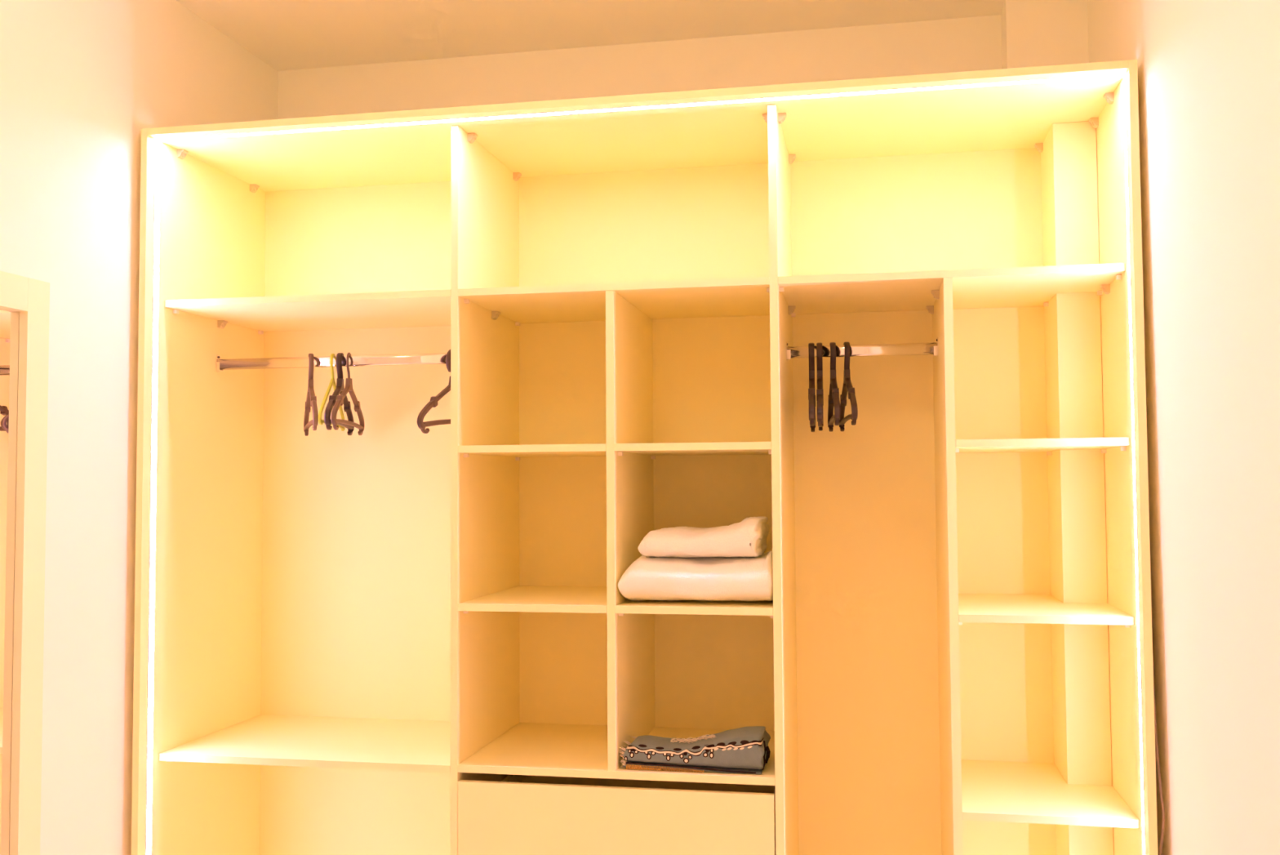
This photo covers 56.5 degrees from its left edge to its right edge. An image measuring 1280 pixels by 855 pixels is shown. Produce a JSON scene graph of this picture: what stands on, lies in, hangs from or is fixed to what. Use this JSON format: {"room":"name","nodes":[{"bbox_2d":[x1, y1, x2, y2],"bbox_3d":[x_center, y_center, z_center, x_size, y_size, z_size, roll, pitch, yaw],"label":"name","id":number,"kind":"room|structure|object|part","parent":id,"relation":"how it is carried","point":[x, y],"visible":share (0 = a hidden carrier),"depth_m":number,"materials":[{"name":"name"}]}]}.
{"room":"walk-in closet","nodes":[
{"label":"walk-in closet","id":0,"kind":"room"},
{"bbox_2d":[0,0,278,854],"bbox_3d":[-1.638,0.232,1.786,0.100,3.006,4.440,-1,-3,11],"label":"wall","id":1,"kind":"structure","parent":0,"point":[81,81],"depth_m":2.96,"materials":[{"name":"paint"}]},
{"bbox_2d":[0,271,49,854],"bbox_3d":[-1.484,0.547,2.226,0.023,1.818,1.050,-1,-3,11],"label":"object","id":2,"kind":"object","parent":1,"relation":"attached to","point":[24,301],"visible":1,"depth_m":2.69,"materials":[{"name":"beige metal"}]},
{"bbox_2d":[0,307,19,854],"bbox_3d":[-1.495,0.545,2.228,0.001,1.680,0.925,-1,-3,11],"label":"mirror glass","id":3,"kind":"object","parent":2,"relation":"attached to","point":[9,317],"depth_m":2.66,"materials":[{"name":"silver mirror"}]},
{"bbox_3d":[-1.489,-0.323,2.267,0.021,0.077,0.904,-1,-3,11],"label":"frame rail","id":4,"kind":"part","parent":2,"relation":"part of","materials":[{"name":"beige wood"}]},
{"bbox_2d":[175,0,1004,71],"bbox_3d":[-0.341,-1.339,1.606,2.762,0.100,4.440,-1,-3,11],"label":"ceiling","id":5,"kind":"structure","parent":0,"point":[286,35],"depth_m":3.52,"materials":[{"name":"white paint"}]},
{"bbox_2d":[277,14,1002,119],"bbox_3d":[0.073,0.310,3.662,2.642,3.006,0.100,-1,-3,11],"label":"wall","id":6,"kind":"structure","parent":0,"point":[971,43],"depth_m":3.69,"materials":[{"name":"paint"}]},
{"bbox_2d":[1000,0,1088,69],"bbox_3d":[1.176,0.289,3.343,0.243,3.006,0.148,-1,-3,11],"label":"wall pillar","id":7,"kind":"structure","parent":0,"point":[1035,33],"depth_m":3.34,"materials":[{"name":"paint"}]},
{"bbox_2d":[1087,0,1279,854],"bbox_3d":[0.950,0.193,1.284,0.151,3.006,4.440,-1,-3,11],"label":"wall","id":8,"kind":"structure","parent":0,"point":[1208,70],"depth_m":2.21,"materials":[{"name":"paint"}]},
{"bbox_2d":[1152,654,1164,854],"bbox_3d":[1.150,0.958,2.647,0.014,1.596,0.108,-1,-3,11],"label":"power cable","id":9,"kind":"object","parent":8,"relation":"hanging from","point":[1155,717],"visible":0.51,"depth_m":2.61,"materials":[{"name":"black plastic"}]},
{"bbox_3d":[-0.322,1.764,1.459,2.762,0.100,4.440,-1,-3,11],"label":"floor","id":10,"kind":"structure","parent":0,"visible":0},
{"bbox_2d":[131,59,1158,854],"bbox_3d":[-0.032,0.499,3.154,2.476,2.583,0.632,-1,-3,11],"label":"wardrobe","id":11,"kind":"object","parent":10,"relation":"on","point":[393,637],"visible":0.98,"depth_m":3.31,"materials":[{"name":"beige wood"}]},
{"bbox_2d":[146,143,159,854],"bbox_3d":[-1.282,0.480,3.124,0.003,2.473,0.021,-1,-3,11],"label":"diffuser","id":12,"kind":"object","parent":11,"relation":"attached to","point":[153,495],"depth_m":3.14,"materials":[{"name":"white plastic"}]},
{"bbox_3d":[-1.239,0.517,3.388,0.018,2.583,0.632,-1,-3,11],"label":"panel","id":13,"kind":"part","parent":11,"relation":"part of","materials":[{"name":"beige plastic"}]},
{"bbox_2d":[158,714,450,772],"bbox_3d":[-0.823,0.876,3.330,0.809,0.018,0.537,-1,-3,11],"label":"shelf","id":14,"kind":"object","parent":11,"relation":"attached to","point":[397,742],"depth_m":3.26,"materials":[{"name":"beige wood"}]},
{"bbox_2d":[164,288,450,331],"bbox_3d":[-0.830,-0.326,3.387,0.809,0.018,0.537,-1,-3,11],"label":"shelf","id":15,"kind":"object","parent":11,"relation":"attached to","point":[426,310],"depth_m":3.30,"materials":[{"name":"beige wood"}]},
{"bbox_2d":[303,353,318,435],"bbox_3d":[-0.940,-0.097,3.399,0.015,0.228,0.431,1,-3,-19],"label":"clothes hanger","id":16,"kind":"object","parent":11,"relation":"hanging from","point":[311,400],"visible":1,"depth_m":3.38,"materials":[{"name":"brown plastic"}]},
{"bbox_2d":[318,353,345,431],"bbox_3d":[-0.874,-0.105,3.386,0.009,0.213,0.410,0,-3,-5],"label":"clothes hanger","id":17,"kind":"object","parent":11,"relation":"hanging from","point":[332,382],"visible":0.83,"depth_m":3.36,"materials":[{"name":"yellow plastic"}]},
{"bbox_3d":[-0.829,-0.189,3.381,0.805,0.031,0.015,-1,-3,11],"label":"hanging rail","id":18,"kind":"part","parent":11,"relation":"part of","materials":[{"name":"silver metal"}]},
{"bbox_2d":[324,352,354,435],"bbox_3d":[-0.851,-0.099,3.382,0.018,0.228,0.430,0,-3,-5],"label":"clothes hanger","id":19,"kind":"object","parent":11,"relation":"hanging from","point":[340,388],"visible":0.91,"depth_m":3.36,"materials":[{"name":"brown plastic"}]},
{"bbox_2d":[330,352,364,435],"bbox_3d":[-0.825,-0.099,3.377,0.015,0.228,0.431,0,-3,-3],"label":"clothes hanger","id":20,"kind":"object","parent":11,"relation":"hanging from","point":[348,383],"visible":0.99,"depth_m":3.36,"materials":[{"name":"brown plastic"}]},
{"bbox_3d":[-0.769,0.494,3.615,0.818,2.487,0.006,-1,-3,11],"label":"panel","id":21,"kind":"part","parent":11,"relation":"part of","materials":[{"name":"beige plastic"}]},
{"bbox_2d":[417,349,450,433],"bbox_3d":[-0.517,-0.098,3.330,0.015,0.243,0.433,-1,-3,17],"label":"clothes hanger","id":22,"kind":"object","parent":11,"relation":"hanging from","point":[433,401],"visible":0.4,"depth_m":3.20,"materials":[{"name":"brown plastic"}]},
{"bbox_2d":[457,443,606,457],"bbox_3d":[-0.222,0.064,3.251,0.385,0.018,0.537,-1,-3,11],"label":"shelf","id":23,"kind":"object","parent":11,"relation":"attached to","point":[464,450],"depth_m":3.02,"materials":[{"name":"beige wood"}]},
{"bbox_2d":[457,585,607,613],"bbox_3d":[-0.220,0.463,3.232,0.385,0.018,0.537,-1,-3,11],"label":"shelf","id":24,"kind":"object","parent":11,"relation":"attached to","point":[537,598],"depth_m":3.09,"materials":[{"name":"beige wood"}]},
{"bbox_2d":[457,276,769,323],"bbox_3d":[-0.024,-0.339,3.231,0.793,0.018,0.537,-1,-3,11],"label":"shelf","id":25,"kind":"object","parent":11,"relation":"attached to","point":[741,300],"depth_m":3.14,"materials":[{"name":"beige wood"}]},
{"bbox_2d":[457,722,775,785],"bbox_3d":[-0.017,0.861,3.174,0.793,0.018,0.537,-1,-3,11],"label":"shelf","id":26,"kind":"object","parent":11,"relation":"attached to","point":[574,749],"depth_m":3.09,"materials":[{"name":"beige wood"}]},
{"bbox_3d":[-0.066,1.080,2.909,0.790,0.398,0.018,-1,-3,11],"label":"drawer","id":27,"kind":"part","parent":11,"relation":"part of","materials":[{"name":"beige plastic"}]},
{"bbox_3d":[-0.040,-0.783,3.214,2.439,0.018,0.632,-1,-3,11],"label":"panel","id":28,"kind":"part","parent":11,"relation":"part of","materials":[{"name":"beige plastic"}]},
{"bbox_2d":[157,74,1124,141],"bbox_3d":[-0.091,-0.786,2.950,2.436,0.003,0.021,-1,-3,11],"label":"diffuser","id":29,"kind":"object","parent":11,"relation":"attached to","point":[1075,77],"depth_m":2.93,"materials":[{"name":"white plastic"}]},
{"bbox_3d":[0.032,0.482,3.459,0.812,2.487,0.006,-1,-3,11],"label":"panel","id":30,"kind":"part","parent":11,"relation":"part of","materials":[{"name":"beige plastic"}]},
{"bbox_2d":[614,441,771,455],"bbox_3d":[0.178,0.058,3.173,0.387,0.018,0.537,-1,-3,11],"label":"shelf","id":31,"kind":"object","parent":11,"relation":"attached to","point":[621,448],"depth_m":2.94,"materials":[{"name":"beige wood"}]},
{"bbox_2d":[615,599,773,615],"bbox_3d":[0.180,0.457,3.154,0.387,0.018,0.537,-1,-3,11],"label":"shelf","id":32,"kind":"object","parent":11,"relation":"attached to","point":[623,606],"depth_m":2.91,"materials":[{"name":"beige wood"}]},
{"bbox_2d":[619,725,770,773],"bbox_3d":[0.146,0.798,2.994,0.365,0.089,0.207,-1,-3,11],"label":"folded clothes","id":33,"kind":"object","parent":11,"relation":"on","point":[744,749],"visible":1,"depth_m":2.91,"materials":[{"name":"grey fabric"}]},
{"bbox_2d":[617,550,773,600],"bbox_3d":[0.170,0.381,3.107,0.382,0.127,0.428,-1,-3,11],"label":"folded blanket","id":34,"kind":"object","parent":11,"relation":"on","point":[651,577],"visible":0.78,"depth_m":2.92,"materials":[{"name":"white fabric"}]},
{"bbox_2d":[637,515,768,557],"bbox_3d":[0.171,0.281,3.076,0.310,0.100,0.300,-1,-3,11],"label":"hand towel","id":35,"kind":"object","parent":34,"relation":"on","point":[747,537],"visible":1,"depth_m":2.94,"materials":[{"name":"white fabric"}]},
{"bbox_2d":[808,342,815,431],"bbox_3d":[0.452,-0.109,3.129,0.017,0.227,0.430,-1,-3,9],"label":"clothes hanger","id":36,"kind":"object","parent":11,"relation":"hanging from","point":[811,393],"visible":1,"depth_m":3.10,"materials":[{"name":"brown plastic"}]},
{"bbox_2d":[816,342,823,430],"bbox_3d":[0.472,-0.109,3.127,0.017,0.227,0.430,-1,-2,9],"label":"clothes hanger","id":37,"kind":"object","parent":11,"relation":"hanging from","point":[820,393],"visible":1,"depth_m":3.08,"materials":[{"name":"brown plastic"}]},
{"bbox_2d":[827,342,840,431],"bbox_3d":[0.506,-0.110,3.118,0.016,0.227,0.430,-1,-3,7],"label":"clothes hanger","id":38,"kind":"object","parent":11,"relation":"hanging from","point":[833,397],"visible":1,"depth_m":3.10,"materials":[{"name":"brown plastic"}]},
{"bbox_2d":[839,342,857,431],"bbox_3d":[0.541,-0.111,3.111,0.016,0.227,0.430,-1,-3,5],"label":"clothes hanger","id":39,"kind":"object","parent":11,"relation":"hanging from","point":[847,385],"visible":0.93,"depth_m":3.09,"materials":[{"name":"brown plastic"}]},
{"bbox_3d":[0.578,-0.201,3.108,0.385,0.031,0.015,-1,-3,11],"label":"hanging rail","id":40,"kind":"part","parent":11,"relation":"part of","materials":[{"name":"silver metal"}]},
{"bbox_3d":[0.784,0.471,3.314,0.718,2.487,0.006,-1,-3,11],"label":"panel","id":41,"kind":"part","parent":11,"relation":"part of","materials":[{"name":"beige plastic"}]},
{"bbox_2d":[777,262,1125,314],"bbox_3d":[0.776,-0.351,3.075,0.796,0.018,0.537,-1,-3,11],"label":"shelf","id":42,"kind":"object","parent":11,"relation":"attached to","point":[1015,290],"depth_m":2.98,"materials":[{"name":"beige wood"}]},
{"bbox_2d":[955,437,1129,452],"bbox_3d":[0.980,0.046,3.017,0.385,0.018,0.537,-1,-3,11],"label":"shelf","id":43,"kind":"object","parent":11,"relation":"attached to","point":[1049,444],"depth_m":2.78,"materials":[{"name":"beige wood"}]},
{"bbox_2d":[958,593,1134,624],"bbox_3d":[0.983,0.453,2.998,0.385,0.018,0.537,-1,-3,11],"label":"shelf","id":44,"kind":"object","parent":11,"relation":"attached to","point":[1040,608],"depth_m":2.86,"materials":[{"name":"beige wood"}]},
{"bbox_2d":[961,759,1139,827],"bbox_3d":[0.985,0.906,2.977,0.385,0.018,0.537,-1,-3,11],"label":"shelf","id":45,"kind":"object","parent":11,"relation":"attached to","point":[1040,791],"depth_m":2.88,"materials":[{"name":"beige wood"}]},
{"bbox_3d":[1.108,0.461,3.141,0.018,2.486,0.210,-1,-3,11],"label":"boxing panel","id":46,"kind":"part","parent":11,"relation":"part of","materials":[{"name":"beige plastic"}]},
{"bbox_3d":[1.129,0.456,3.020,0.106,2.486,0.018,-1,-3,11],"label":"boxing panel","id":47,"kind":"part","parent":11,"relation":"part of","materials":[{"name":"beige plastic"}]},
{"bbox_3d":[1.174,0.480,2.920,0.018,2.583,0.632,-1,-3,11],"label":"panel","id":48,"kind":"part","parent":11,"relation":"part of","materials":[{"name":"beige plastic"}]},
{"bbox_2d":[1123,80,1145,854],"bbox_3d":[1.114,0.443,2.659,0.003,2.473,0.021,-1,-3,11],"label":"diffuser","id":49,"kind":"object","parent":11,"relation":"attached to","point":[1126,131],"depth_m":2.67,"materials":[{"name":"white plastic"}]}
]}

